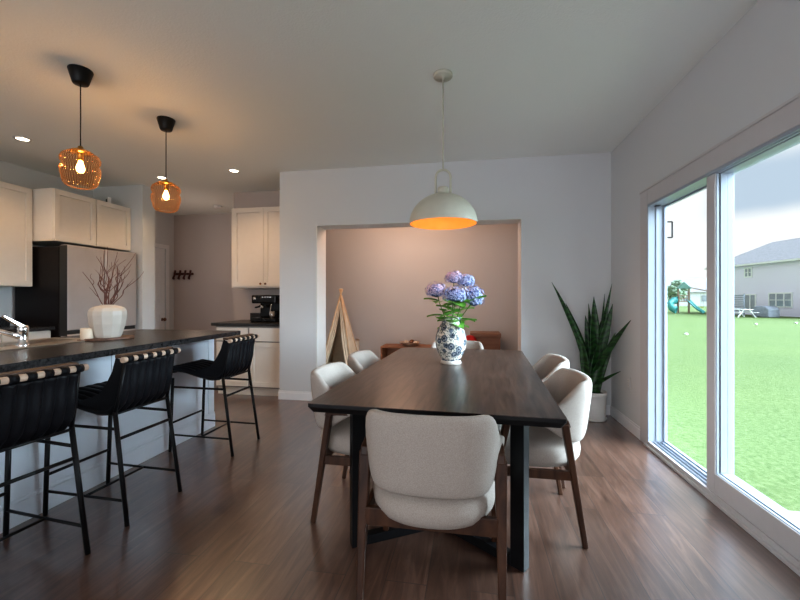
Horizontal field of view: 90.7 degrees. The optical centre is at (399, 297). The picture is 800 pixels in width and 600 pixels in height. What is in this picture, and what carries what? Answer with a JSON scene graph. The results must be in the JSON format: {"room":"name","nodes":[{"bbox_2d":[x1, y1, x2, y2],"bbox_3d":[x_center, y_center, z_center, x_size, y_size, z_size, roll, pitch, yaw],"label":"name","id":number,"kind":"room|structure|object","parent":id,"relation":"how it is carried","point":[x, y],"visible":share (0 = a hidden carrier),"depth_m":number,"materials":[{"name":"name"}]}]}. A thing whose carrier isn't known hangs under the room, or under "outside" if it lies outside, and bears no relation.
{"room":"dining room","nodes":[
{"label":"dining room","id":0,"kind":"room"},
{"bbox_2d":[0,160,92,325],"bbox_3d":[-4.939,-0.150,1.642,0.100,2.740,7.710,0,0,10],"label":"wall","id":1,"kind":"structure","parent":0,"point":[10,173],"depth_m":4.58,"materials":[{"name":"grey paint"}]},
{"bbox_2d":[0,317,9,325],"bbox_3d":[-4.504,0.259,3.743,0.020,0.100,1.400,0,0,10],"label":"backsplash","id":2,"kind":"structure","parent":1,"relation":"attached to","point":[3,322],"depth_m":4.37,"materials":[{"name":"laminate"}]},
{"bbox_2d":[0,181,31,286],"bbox_3d":[-4.293,-0.667,3.960,0.364,1.085,0.900,0,0,10],"label":"upper cabinet","id":3,"kind":"object","parent":1,"relation":"attached to","point":[15,200],"visible":1,"depth_m":4.22,"materials":[{"name":"paint"}]},
{"bbox_2d":[32,188,130,250],"bbox_3d":[-4.007,-0.922,4.884,0.601,0.580,1.000,0,0,10],"label":"upper cabinet","id":4,"kind":"object","parent":1,"relation":"attached to","point":[59,217],"visible":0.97,"depth_m":4.63,"materials":[{"name":"paint"}]},
{"bbox_2d":[93,185,154,329],"bbox_3d":[-3.864,-0.150,5.473,0.880,2.740,0.210,0,0,10],"label":"wall","id":5,"kind":"structure","parent":0,"point":[137,198],"depth_m":5.34,"materials":[{"name":"grey paint"}]},
{"bbox_2d":[155,210,173,329],"bbox_3d":[-4.369,-0.150,6.492,0.130,2.740,1.620,0,0,10],"label":"wall","id":6,"kind":"structure","parent":0,"point":[164,222],"depth_m":7.17,"materials":[{"name":"grey paint"}]},
{"bbox_2d":[155,243,168,329],"bbox_3d":[-4.264,0.135,6.676,0.113,2.170,0.960,0,0,10],"label":"door","id":7,"kind":"structure","parent":6,"relation":"in","point":[160,319],"depth_m":7.00,"materials":[{"name":"paint"}]},
{"bbox_2d":[174,213,233,359],"bbox_3d":[-3.228,-0.150,7.173,2.140,2.740,0.120,0,0,10],"label":"wall","id":8,"kind":"structure","parent":0,"point":[202,242],"depth_m":7.17,"materials":[{"name":"grey paint"}]},
{"bbox_2d":[172,270,193,279],"bbox_3d":[-3.968,-0.420,7.204,0.402,0.176,0.077,0,0,10],"label":"hook rail","id":9,"kind":"object","parent":8,"relation":"attached to","point":[179,274],"visible":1,"depth_m":7.20,"materials":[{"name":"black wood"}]},
{"bbox_2d":[234,190,279,320],"bbox_3d":[-1.742,-0.150,6.280,1.098,2.740,1.360,0,0,10],"label":"wall","id":10,"kind":"structure","parent":0,"point":[243,305],"depth_m":5.66,"materials":[{"name":"grey paint"}]},
{"bbox_2d":[250,313,260,319],"bbox_3d":[-1.734,0.262,5.573,0.821,0.096,0.020,0,0,10],"label":"backsplash","id":11,"kind":"structure","parent":10,"relation":"attached to","point":[252,315],"depth_m":5.62,"materials":[{"name":"laminate"}]},
{"bbox_2d":[232,206,279,288],"bbox_3d":[-1.813,-0.677,5.423,0.936,1.085,0.353,0,0,10],"label":"upper cabinet","id":12,"kind":"object","parent":10,"relation":"attached to","point":[255,231],"visible":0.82,"depth_m":5.31,"materials":[{"name":"paint"}]},
{"bbox_2d":[0,0,757,214],"bbox_3d":[-1.650,-1.560,2.120,7.210,0.080,9.800,0,0,10],"label":"ceiling","id":13,"kind":"structure","parent":0,"point":[260,89],"depth_m":2.73,"materials":[{"name":"white paint"}]},
{"bbox_2d":[13,136,31,141],"bbox_3d":[-3.598,-1.516,3.766,0.140,0.007,0.140,0,0,10],"label":"recessed light","id":14,"kind":"object","parent":13,"relation":"in","point":[20,138],"visible":1,"depth_m":3.75,"materials":[{"name":"white plastic"}]},
{"bbox_2d":[58,64,101,189],"bbox_3d":[-2.128,-1.128,2.632,0.225,0.782,0.225,0,0,10],"label":"pendant lamp","id":15,"kind":"object","parent":13,"relation":"hanging from","point":[81,76],"visible":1,"depth_m":2.62,"materials":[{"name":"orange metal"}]},
{"bbox_2d":[77,152,83,161],"bbox_3d":[-2.128,-0.940,2.632,0.036,0.053,0.036,0,0,10],"label":"socket","id":16,"kind":"object","parent":15,"relation":"attached to","point":[80,155],"depth_m":2.62,"materials":[{"name":"gold metal"}]},
{"bbox_2d":[150,116,180,212],"bbox_3d":[-1.989,-1.128,3.359,0.225,0.782,0.225,0,0,10],"label":"pendant lamp","id":17,"kind":"object","parent":13,"relation":"hanging from","point":[166,124],"visible":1,"depth_m":3.34,"materials":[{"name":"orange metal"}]},
{"bbox_2d":[213,205,222,208],"bbox_3d":[-3.008,-1.502,6.525,0.140,0.036,0.140,0,0,10],"label":"smoke detector","id":18,"kind":"object","parent":13,"relation":"attached to","point":[214,206],"visible":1,"depth_m":6.48,"materials":[{"name":"white plastic"}]},
{"bbox_2d":[228,169,239,172],"bbox_3d":[-1.979,-1.516,4.707,0.140,0.007,0.140,0,0,10],"label":"recessed light","id":19,"kind":"object","parent":13,"relation":"in","point":[229,170],"visible":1,"depth_m":4.69,"materials":[{"name":"white plastic"}]},
{"bbox_2d":[409,69,477,229],"bbox_3d":[0.292,-1.011,2.680,0.460,1.018,0.460,0,0,10],"label":"dome pendant lamp","id":20,"kind":"object","parent":13,"relation":"hanging from","point":[441,210],"visible":1,"depth_m":2.60,"materials":[{"name":"metal"}]},
{"bbox_2d":[0,380,799,599],"bbox_3d":[-1.665,1.260,2.123,7.180,0.080,9.800,0,0,10],"label":"floor","id":21,"kind":"structure","parent":0,"point":[239,526],"depth_m":1.99,"materials":[{"name":"brown wood"}]},
{"bbox_2d":[0,330,50,341],"bbox_3d":[-4.212,0.785,3.689,0.614,0.870,1.395,0,0,10],"label":"base cabinet","id":22,"kind":"object","parent":21,"relation":"on","point":[36,334],"visible":0.05,"depth_m":4.15,"materials":[{"name":"paint"}]},
{"bbox_2d":[0,317,54,332],"bbox_3d":[-4.204,0.279,3.690,0.630,0.140,1.400,0,0,10],"label":"countertop","id":23,"kind":"structure","parent":22,"relation":"on","point":[4,325],"depth_m":4.21,"materials":[{"name":"stone"}]},
{"bbox_2d":[0,362,90,554],"bbox_3d":[-1.820,0.765,1.771,0.608,0.914,0.408,0,0,15],"label":"bar stool","id":24,"kind":"object","parent":21,"relation":"on","point":[38,404],"visible":1,"depth_m":1.76,"materials":[{"name":"black leather"}]},
{"bbox_2d":[15,244,135,337],"bbox_3d":[-3.920,0.315,4.846,0.710,1.810,0.924,0,0,10],"label":"refrigerator","id":25,"kind":"object","parent":21,"relation":"on","point":[60,296],"visible":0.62,"depth_m":4.43,"materials":[{"name":"metal"}]},
{"bbox_2d":[0,339,214,533],"bbox_3d":[-2.545,0.784,1.568,0.780,0.871,4.600,0,0,10],"label":"kitchen island","id":26,"kind":"object","parent":21,"relation":"on","point":[26,495],"visible":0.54,"depth_m":2.61,"materials":[{"name":"paint"}]},
{"bbox_2d":[0,329,240,372],"bbox_3d":[-2.444,0.329,1.510,1.060,0.038,4.720,0,0,10],"label":"island countertop","id":27,"kind":"structure","parent":26,"relation":"on","point":[144,339],"depth_m":2.48,"materials":[{"name":"stone"}]},
{"bbox_2d":[0,315,29,345],"bbox_3d":[-2.469,0.203,2.404,0.317,0.199,0.088,0,0,-43],"label":"faucet","id":28,"kind":"object","parent":27,"relation":"on","point":[21,335],"visible":1,"depth_m":2.47,"materials":[{"name":"silver metal"}]},
{"bbox_2d":[0,337,83,350],"bbox_3d":[-2.500,0.399,2.657,0.450,0.191,0.700,0,0,10],"label":"sink","id":29,"kind":"object","parent":27,"relation":"in","point":[11,345],"visible":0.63,"depth_m":2.70,"materials":[{"name":"metal"}]},
{"bbox_2d":[0,339,71,346],"bbox_3d":[-2.554,0.402,2.667,0.268,0.184,0.628,0,0,10],"label":"basin","id":30,"kind":"object","parent":29,"relation":"in","point":[36,341],"depth_m":2.84,"materials":[{"name":"metal"}]},
{"bbox_2d":[77,328,93,340],"bbox_3d":[-2.270,0.262,2.865,0.116,0.094,0.116,0,0,10],"label":"candle","id":31,"kind":"object","parent":27,"relation":"on","point":[85,333],"visible":0.68,"depth_m":2.83,"materials":[{"name":"beige wax"}]},
{"bbox_2d":[84,335,134,340],"bbox_3d":[-2.175,0.301,2.970,0.200,0.016,0.335,0,0,28],"label":"serving board","id":32,"kind":"object","parent":27,"relation":"on","point":[122,336],"visible":0.75,"depth_m":2.90,"materials":[{"name":"brown wood"}]},
{"bbox_2d":[87,304,126,337],"bbox_3d":[-2.188,0.171,2.957,0.246,0.243,0.246,0,0,10],"label":"ceramic vase","id":33,"kind":"object","parent":32,"relation":"on","point":[106,321],"visible":0.98,"depth_m":2.87,"materials":[{"name":"white ceramic"}]},
{"bbox_2d":[84,247,143,304],"bbox_3d":[-2.169,-0.143,2.965,0.363,0.458,0.318,0,0,-23],"label":"bundle","id":34,"kind":"object","parent":33,"relation":"on","point":[109,281],"visible":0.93,"depth_m":2.95,"materials":[{"name":"brown wood"}]},
{"bbox_2d":[42,347,181,526],"bbox_3d":[-1.711,0.765,2.361,0.608,0.914,0.408,0,0,11],"label":"bar stool","id":35,"kind":"object","parent":21,"relation":"on","point":[138,379],"visible":0.88,"depth_m":2.22,"materials":[{"name":"black leather"}]},
{"bbox_2d":[168,334,259,456],"bbox_3d":[-1.546,0.765,3.285,0.608,0.914,0.408,0,0,10],"label":"bar stool","id":36,"kind":"object","parent":21,"relation":"on","point":[235,356],"visible":0.99,"depth_m":3.13,"materials":[{"name":"black leather"}]},
{"bbox_2d":[216,326,279,395],"bbox_3d":[-1.830,0.785,5.244,0.906,0.870,0.691,0,0,10],"label":"base cabinet","id":37,"kind":"object","parent":21,"relation":"on","point":[265,364],"visible":0.52,"depth_m":4.89,"materials":[{"name":"paint"}]},
{"bbox_2d":[211,313,279,326],"bbox_3d":[-1.854,0.281,5.239,0.941,0.135,0.720,0,0,10],"label":"countertop","id":38,"kind":"structure","parent":37,"relation":"on","point":[252,315],"depth_m":4.94,"materials":[{"name":"stone"}]},
{"bbox_2d":[251,295,279,321],"bbox_3d":[-1.743,0.136,5.209,0.340,0.350,0.410,0,0,10],"label":"espresso machine","id":39,"kind":"object","parent":38,"relation":"on","point":[269,306],"visible":0.91,"depth_m":5.12,"materials":[{"name":"black metal"}]},
{"bbox_2d":[251,317,279,321],"bbox_3d":[-1.736,0.283,5.248,0.340,0.055,0.330,0,0,10],"label":"drip tray","id":40,"kind":"object","parent":39,"relation":"on","point":[256,319],"depth_m":5.09,"materials":[{"name":"black metal"}]},
{"bbox_2d":[310,362,355,523],"bbox_3d":[-0.210,0.821,2.373,0.604,0.802,0.593,0,0,10],"label":"dining chair","id":41,"kind":"object","parent":21,"relation":"on","point":[335,433],"visible":0.34,"depth_m":2.16,"materials":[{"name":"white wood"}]},
{"bbox_2d":[326,289,357,364],"bbox_3d":[-0.883,0.542,5.905,0.585,1.364,0.586,0,0,10],"label":"tent","id":42,"kind":"object","parent":21,"relation":"on","point":[340,344],"visible":0.73,"depth_m":5.86,"materials":[{"name":"fabric"}]},
{"bbox_2d":[355,339,359,350],"bbox_3d":[-0.806,0.953,6.511,0.284,0.535,0.284,0,0,10],"label":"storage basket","id":43,"kind":"object","parent":21,"relation":"on","point":[356,340],"visible":0.19,"depth_m":6.44,"materials":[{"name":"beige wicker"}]},
{"bbox_2d":[348,350,379,472],"bbox_3d":[-0.078,0.821,2.979,0.604,0.802,0.593,0,0,10],"label":"dining chair","id":44,"kind":"object","parent":21,"relation":"on","point":[358,361],"visible":0.18,"depth_m":3.11,"materials":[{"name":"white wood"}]},
{"bbox_2d":[380,344,431,359],"bbox_3d":[0.170,0.990,6.317,0.900,0.460,0.400,0,0,10],"label":"bookcase","id":45,"kind":"object","parent":21,"relation":"on","point":[386,349],"visible":0.23,"depth_m":6.32,"materials":[{"name":"orange wood"}]},
{"bbox_2d":[400,339,419,346],"bbox_3d":[0.156,0.708,6.269,0.336,0.102,0.336,0,0,10],"label":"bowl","id":46,"kind":"object","parent":45,"relation":"on","point":[411,343],"visible":1,"depth_m":6.20,"materials":[{"name":"brown wood"}]},
{"bbox_2d":[356,409,506,599],"bbox_3d":[0.145,0.821,1.689,0.593,0.802,0.604,0,0,10],"label":"dining chair","id":47,"kind":"object","parent":21,"relation":"on","point":[444,474],"visible":1,"depth_m":1.44,"materials":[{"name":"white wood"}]},
{"bbox_2d":[308,347,566,572],"bbox_3d":[0.338,0.845,2.657,1.090,0.750,2.064,0,0,12],"label":"dining table","id":48,"kind":"object","parent":21,"relation":"on","point":[503,385],"visible":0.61,"depth_m":1.93,"materials":[{"name":"brown wood"}]},
{"bbox_2d":[435,317,466,364],"bbox_3d":[0.366,0.303,2.840,0.225,0.333,0.225,0,0,10],"label":"flower vase","id":49,"kind":"object","parent":48,"relation":"on","point":[450,340],"visible":0.93,"depth_m":2.76,"materials":[{"name":"ceramic"}]},
{"bbox_2d":[424,281,460,325],"bbox_3d":[0.302,0.070,2.832,0.265,0.381,0.207,0,0,10],"label":"hydrangea","id":50,"kind":"object","parent":49,"relation":"in","point":[436,290],"visible":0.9,"depth_m":2.81,"materials":[{"name":"purple plant"}]},
{"bbox_2d":[436,285,469,328],"bbox_3d":[0.375,0.084,2.817,0.241,0.353,0.241,0,0,10],"label":"hydrangea","id":51,"kind":"object","parent":49,"relation":"in","point":[455,295],"visible":0.9,"depth_m":2.75,"materials":[{"name":"blue plant"}]},
{"bbox_2d":[443,270,462,315],"bbox_3d":[0.388,0.026,2.865,0.171,0.467,0.219,0,0,10],"label":"hydrangea","id":52,"kind":"object","parent":49,"relation":"in","point":[453,277],"visible":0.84,"depth_m":2.84,"materials":[{"name":"purple plant"}]},
{"bbox_2d":[437,274,474,328],"bbox_3d":[0.417,0.041,2.839,0.281,0.438,0.162,0,0,-12],"label":"hydrangea","id":53,"kind":"object","parent":49,"relation":"in","point":[466,280],"visible":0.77,"depth_m":2.83,"materials":[{"name":"blue plant"}]},
{"bbox_2d":[446,283,486,321],"bbox_3d":[0.479,0.079,2.794,0.286,0.364,0.210,0,0,27],"label":"hydrangea","id":54,"kind":"object","parent":49,"relation":"in","point":[475,296],"visible":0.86,"depth_m":2.77,"materials":[{"name":"blue plant"}]},
{"bbox_2d":[431,340,483,348],"bbox_3d":[0.522,0.821,3.661,0.593,0.802,0.604,0,0,10],"label":"dining chair","id":55,"kind":"object","parent":21,"relation":"on","point":[470,344],"visible":0.07,"depth_m":3.86,"materials":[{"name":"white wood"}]},
{"bbox_2d":[470,331,500,349],"bbox_3d":[1.305,0.863,6.065,0.450,0.675,0.420,0,0,10],"label":"chest","id":56,"kind":"object","parent":21,"relation":"on","point":[489,339],"visible":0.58,"depth_m":5.86,"materials":[{"name":"brown wood"}]},
{"bbox_2d":[487,368,591,548],"bbox_3d":[0.737,0.821,2.231,0.604,0.802,0.593,0,0,10],"label":"dining chair","id":57,"kind":"object","parent":21,"relation":"on","point":[571,389],"visible":0.55,"depth_m":1.98,"materials":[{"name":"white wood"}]},
{"bbox_2d":[532,354,569,488],"bbox_3d":[0.880,0.821,2.840,0.604,0.802,0.593,0,0,10],"label":"dining chair","id":58,"kind":"object","parent":21,"relation":"on","point":[548,364],"visible":0.18,"depth_m":2.95,"materials":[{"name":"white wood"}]},
{"bbox_2d":[552,283,630,421],"bbox_3d":[1.942,0.529,3.919,0.377,1.383,0.727,0,0,-45],"label":"potted snake plant","id":59,"kind":"object","parent":21,"relation":"on","point":[595,352],"visible":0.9,"depth_m":3.95,"materials":[{"name":"green plant"}]},
{"bbox_3d":[1.016,0.971,5.731,0.310,0.500,0.310,0,0,10],"label":"stool","id":60,"kind":"object","parent":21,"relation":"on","visible":0},
{"bbox_2d":[466,335,476,340],"bbox_3d":[1.022,0.640,5.770,0.200,0.200,0.160,0,0,10],"label":"cushion","id":61,"kind":"object","parent":60,"relation":"on","point":[468,337],"visible":0.34,"depth_m":5.71,"materials":[{"name":"fabric"}]},
{"bbox_2d":[326,224,517,358],"bbox_3d":[0.252,-0.150,6.607,4.710,2.740,0.100,0,0,10],"label":"wall","id":62,"kind":"structure","parent":0,"point":[383,275],"depth_m":6.56,"materials":[{"name":"grey paint"}]},
{"bbox_2d":[280,152,610,404],"bbox_3d":[0.399,-0.150,4.581,3.712,2.740,0.280,0,0,10],"label":"wall","id":63,"kind":"structure","parent":0,"point":[562,203],"depth_m":4.29,"materials":[{"name":"grey paint"}]},
{"bbox_2d":[316,219,520,367],"bbox_3d":[0.185,0.180,4.619,2.343,2.080,0.288,0,0,10],"label":"trim","id":64,"kind":"structure","parent":63,"relation":"attached to","point":[320,229],"depth_m":4.72,"materials":[{"name":"paint"}]},
{"bbox_2d":[278,390,609,414],"bbox_3d":[0.360,1.167,4.438,3.711,0.105,0.014,0,0,10],"label":"baseboard","id":65,"kind":"structure","parent":63,"relation":"attached to","point":[285,395],"depth_m":4.71,"materials":[{"name":"paint"}]},
{"bbox_2d":[667,221,672,237],"bbox_3d":[2.276,-0.593,3.405,0.136,0.155,0.060,0,0,10],"label":"door handle","id":66,"kind":"object","parent":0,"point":[671,222],"visible":0.43,"depth_m":3.39,"materials":[{"name":"metal"}]},
{"bbox_2d":[611,0,799,426],"bbox_3d":[1.796,-0.150,1.459,0.128,2.740,9.700,0,0,10],"label":"wall","id":67,"kind":"structure","parent":0,"point":[753,69],"depth_m":2.69,"materials":[{"name":"grey paint"}]},
{"bbox_2d":[610,405,639,439],"bbox_3d":[1.546,1.167,0.457,0.014,0.105,7.440,0,0,10],"label":"baseboard","id":68,"kind":"structure","parent":67,"relation":"attached to","point":[617,415],"depth_m":3.70,"materials":[{"name":"paint"}]},
{"bbox_2d":[639,93,799,443],"bbox_3d":[1.876,0.158,2.337,0.022,2.125,2.127,0,0,10],"label":"trim","id":69,"kind":"structure","parent":67,"relation":"attached to","point":[786,116],"depth_m":2.58,"materials":[{"name":"paint"}]},
{"bbox_2d":[644,125,799,575],"bbox_3d":[1.933,0.225,2.317,0.158,1.990,1.937,0,0,10],"label":"door","id":70,"kind":"structure","parent":67,"relation":"in","point":[773,526],"depth_m":2.37,"materials":[{"name":"white plastic"}]},
{"label":"outside","id":71,"kind":"structure","parent":0,"visible":0},
{"bbox_2d":[667,306,799,511],"bbox_3d":[92.543,1.560,54.691,160.000,0.360,260.000,0,0,10],"label":"lawn","id":72,"kind":"structure","parent":71,"point":[767,353],"depth_m":5.64,"materials":[{"name":"green plant"}]},
{"bbox_2d":[667,279,690,300],"bbox_3d":[42.213,-0.551,59.905,3.181,4.582,2.942,0,0,10],"label":"tree","id":73,"kind":"object","parent":72,"relation":"on","point":[674,284],"visible":0.54,"depth_m":59.58,"materials":[{"name":"green plant"}]},
{"bbox_2d":[667,278,706,305],"bbox_3d":[63.625,-1.360,88.644,17.800,6.200,8.800,0,0,24],"label":"house","id":74,"kind":"structure","parent":72,"relation":"on","point":[696,296],"depth_m":85.16,"materials":[{"name":"white"}]},
{"bbox_2d":[667,282,706,312],"bbox_3d":[32.584,-0.034,44.215,4.604,3.577,2.731,0,0,30],"label":"playset","id":75,"kind":"object","parent":72,"relation":"on","point":[674,300],"visible":0.94,"depth_m":44.43,"materials":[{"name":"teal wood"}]},
{"bbox_2d":[734,294,744,315],"bbox_3d":[32.544,0.665,38.207,0.131,2.150,1.900,0,0,5],"label":"privacy screen","id":76,"kind":"object","parent":72,"relation":"on","point":[736,301],"visible":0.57,"depth_m":37.74,"materials":[{"name":"plastic"}]},
{"bbox_2d":[734,309,757,316],"bbox_3d":[31.078,1.382,36.000,1.760,0.764,1.800,0,0,5],"label":"picnic table","id":77,"kind":"object","parent":72,"relation":"on","point":[740,312],"visible":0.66,"depth_m":35.35,"materials":[{"name":"white wood"}]},
{"bbox_2d":[704,238,799,316],"bbox_3d":[40.981,-2.235,38.892,10.020,7.950,16.550,0,0,5],"label":"house","id":78,"kind":"structure","parent":72,"relation":"on","point":[768,274],"depth_m":39.35,"materials":[{"name":"grey"}]},
{"bbox_2d":[752,306,779,317],"bbox_3d":[33.281,1.231,35.966,1.000,1.018,1.891,0,0,5],"label":"covered grill","id":79,"kind":"object","parent":72,"relation":"on","point":[763,311],"visible":0.92,"depth_m":35.29,"materials":[{"name":"plastic"}]},
{"bbox_2d":[789,511,799,518],"bbox_3d":[2.969,1.435,-2.100,3.420,0.170,8.900,0,0,10],"label":"patio slab","id":80,"kind":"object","parent":72,"relation":"on","point":[796,513],"depth_m":2.47,"materials":[{"name":"concrete"}]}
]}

